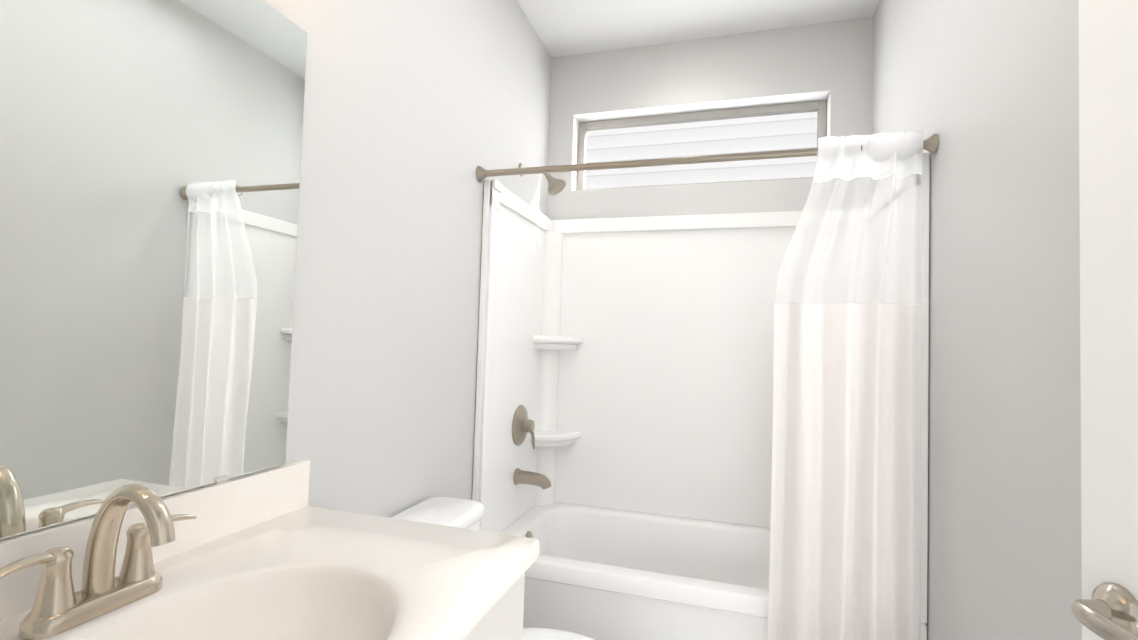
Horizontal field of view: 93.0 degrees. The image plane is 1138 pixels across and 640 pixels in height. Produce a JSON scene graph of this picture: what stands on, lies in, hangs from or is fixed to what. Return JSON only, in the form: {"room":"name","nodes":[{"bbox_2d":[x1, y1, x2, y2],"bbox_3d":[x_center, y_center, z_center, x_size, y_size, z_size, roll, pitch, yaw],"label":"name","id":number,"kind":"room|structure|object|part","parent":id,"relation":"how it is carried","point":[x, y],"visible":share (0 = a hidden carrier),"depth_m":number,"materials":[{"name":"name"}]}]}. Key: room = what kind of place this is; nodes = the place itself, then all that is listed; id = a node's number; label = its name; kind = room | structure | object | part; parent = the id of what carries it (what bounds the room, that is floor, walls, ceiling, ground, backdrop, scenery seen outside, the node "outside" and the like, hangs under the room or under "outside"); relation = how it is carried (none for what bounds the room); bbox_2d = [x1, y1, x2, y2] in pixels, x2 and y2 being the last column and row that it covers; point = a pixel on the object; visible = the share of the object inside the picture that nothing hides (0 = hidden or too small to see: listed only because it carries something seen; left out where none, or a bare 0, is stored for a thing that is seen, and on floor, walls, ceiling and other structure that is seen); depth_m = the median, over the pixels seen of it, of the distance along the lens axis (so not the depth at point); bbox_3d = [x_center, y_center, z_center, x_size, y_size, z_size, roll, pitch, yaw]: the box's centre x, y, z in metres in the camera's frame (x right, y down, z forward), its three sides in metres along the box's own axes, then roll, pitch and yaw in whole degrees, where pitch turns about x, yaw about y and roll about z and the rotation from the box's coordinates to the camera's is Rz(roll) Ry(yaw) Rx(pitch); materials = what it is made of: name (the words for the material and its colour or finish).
{"room":"bathroom","nodes":[
{"label":"bathroom","id":0,"kind":"room"},
{"bbox_2d":[2,0,551,539],"bbox_3d":[-0.548,-0.061,1.642,0.120,2.780,2.875,1,-2,17],"label":"wall","id":1,"kind":"structure","parent":0,"point":[416,112],"depth_m":1.59,"materials":[{"name":"grey paint"}]},
{"bbox_2d":[0,0,306,539],"bbox_3d":[-0.724,-0.187,0.820,0.010,0.988,0.800,1,-2,17],"label":"mirror","id":2,"kind":"object","parent":1,"relation":"attached to","point":[150,158],"visible":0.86,"depth_m":0.89,"materials":[{"name":"clear glass"}]},
{"bbox_2d":[516,0,879,57],"bbox_3d":[0.401,-1.482,1.424,2.010,0.100,2.875,1,-2,17],"label":"ceiling","id":3,"kind":"structure","parent":0,"point":[567,27],"depth_m":2.48,"materials":[{"name":"white paint"}]},
{"bbox_2d":[547,16,872,219],"bbox_3d":[0.792,0.018,2.606,1.890,2.780,0.150,1,-2,17],"label":"wall","id":4,"kind":"structure","parent":0,"point":[831,63],"depth_m":2.61,"materials":[{"name":"grey paint"}]},
{"bbox_2d":[577,100,826,189],"bbox_3d":[0.637,-0.852,2.745,1.220,0.400,0.045,1,-2,17],"label":"window","id":5,"kind":"structure","parent":4,"relation":"in","point":[819,108],"depth_m":2.73,"materials":[{"name":"grey glass"}]},
{"bbox_2d":[871,0,1081,639],"bbox_3d":[1.271,-0.007,1.563,0.370,2.780,1.570,1,-2,17],"label":"wall","id":6,"kind":"structure","parent":0,"point":[987,91],"depth_m":1.23,"materials":[{"name":"grey paint"}]},
{"bbox_2d":[476,134,938,181],"bbox_3d":[0.382,-0.547,1.853,1.519,0.060,0.060,1,-2,17],"label":"curtain rod","id":7,"kind":"object","parent":6,"relation":"attached to","point":[930,144],"visible":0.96,"depth_m":1.86,"materials":[{"name":"silver metal"}]},
{"bbox_2d":[767,131,922,639],"bbox_3d":[0.843,0.378,1.666,0.424,1.922,0.097,1,-2,17],"label":"shower curtain","id":8,"kind":"object","parent":7,"relation":"hanging from","point":[845,546],"visible":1,"depth_m":1.66,"materials":[{"name":"fabric"}]},
{"bbox_3d":[0.131,1.366,0.717,2.010,0.100,4.120,1,-2,17],"label":"floor","id":9,"kind":"structure","parent":0,"visible":0},
{"bbox_2d":[0,460,539,639],"bbox_3d":[-0.483,0.800,0.693,0.582,0.990,0.928,1,-2,17],"label":"bathroom vanity","id":10,"kind":"object","parent":9,"relation":"on","point":[269,554],"visible":0.92,"depth_m":0.89,"materials":[{"name":"white stone"}]},
{"bbox_2d":[0,484,196,639],"bbox_3d":[-0.606,0.313,0.739,0.154,0.176,0.261,1,-2,17],"label":"faucet","id":11,"kind":"object","parent":10,"relation":"on","point":[60,605],"visible":1,"depth_m":0.73,"materials":[{"name":"silver metal"}]},
{"bbox_2d":[391,497,595,639],"bbox_3d":[-0.156,0.952,1.430,0.768,0.765,0.456,1,-2,17],"label":"toilet","id":12,"kind":"object","parent":9,"relation":"on","point":[457,512],"visible":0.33,"depth_m":1.58,"materials":[{"name":"white ceramic"}]},
{"bbox_3d":[-0.045,0.920,1.399,0.540,0.057,0.396,1,-2,17],"label":"seat","id":13,"kind":"part","parent":12,"relation":"part of","materials":[{"name":"white plastic"}]},
{"bbox_2d":[472,153,929,639],"bbox_3d":[0.472,0.338,2.213,1.516,2.090,0.752,1,-2,17],"label":"bathtub","id":14,"kind":"object","parent":9,"relation":"on","point":[622,469],"visible":0.58,"depth_m":2.50,"materials":[{"name":"white plastic"}]},
{"bbox_3d":[-0.042,-0.107,0.051,1.770,2.780,0.120,1,-2,17],"label":"wall","id":15,"kind":"structure","parent":0,"visible":0},
{"bbox_2d":[1071,0,1137,639],"bbox_3d":[0.746,0.300,0.347,0.172,2.022,0.946,2,-2,6],"label":"door","id":16,"kind":"structure","parent":15,"relation":"in","point":[1105,607],"depth_m":0.78,"materials":[{"name":"white"}]},
{"bbox_3d":[0.781,0.405,0.715,0.172,0.074,0.143,2,-2,6],"label":"handle","id":17,"kind":"part","parent":16,"relation":"part of","materials":[{"name":"silver metal"}]},
{"label":"outside","id":18,"kind":"structure","parent":0,"visible":0},
{"bbox_2d":[585,112,816,188],"bbox_3d":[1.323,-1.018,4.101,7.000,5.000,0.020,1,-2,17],"label":"window blind","id":19,"kind":"object","parent":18,"point":[759,166],"depth_m":4.19,"materials":[{"name":"white plastic"}]}
]}

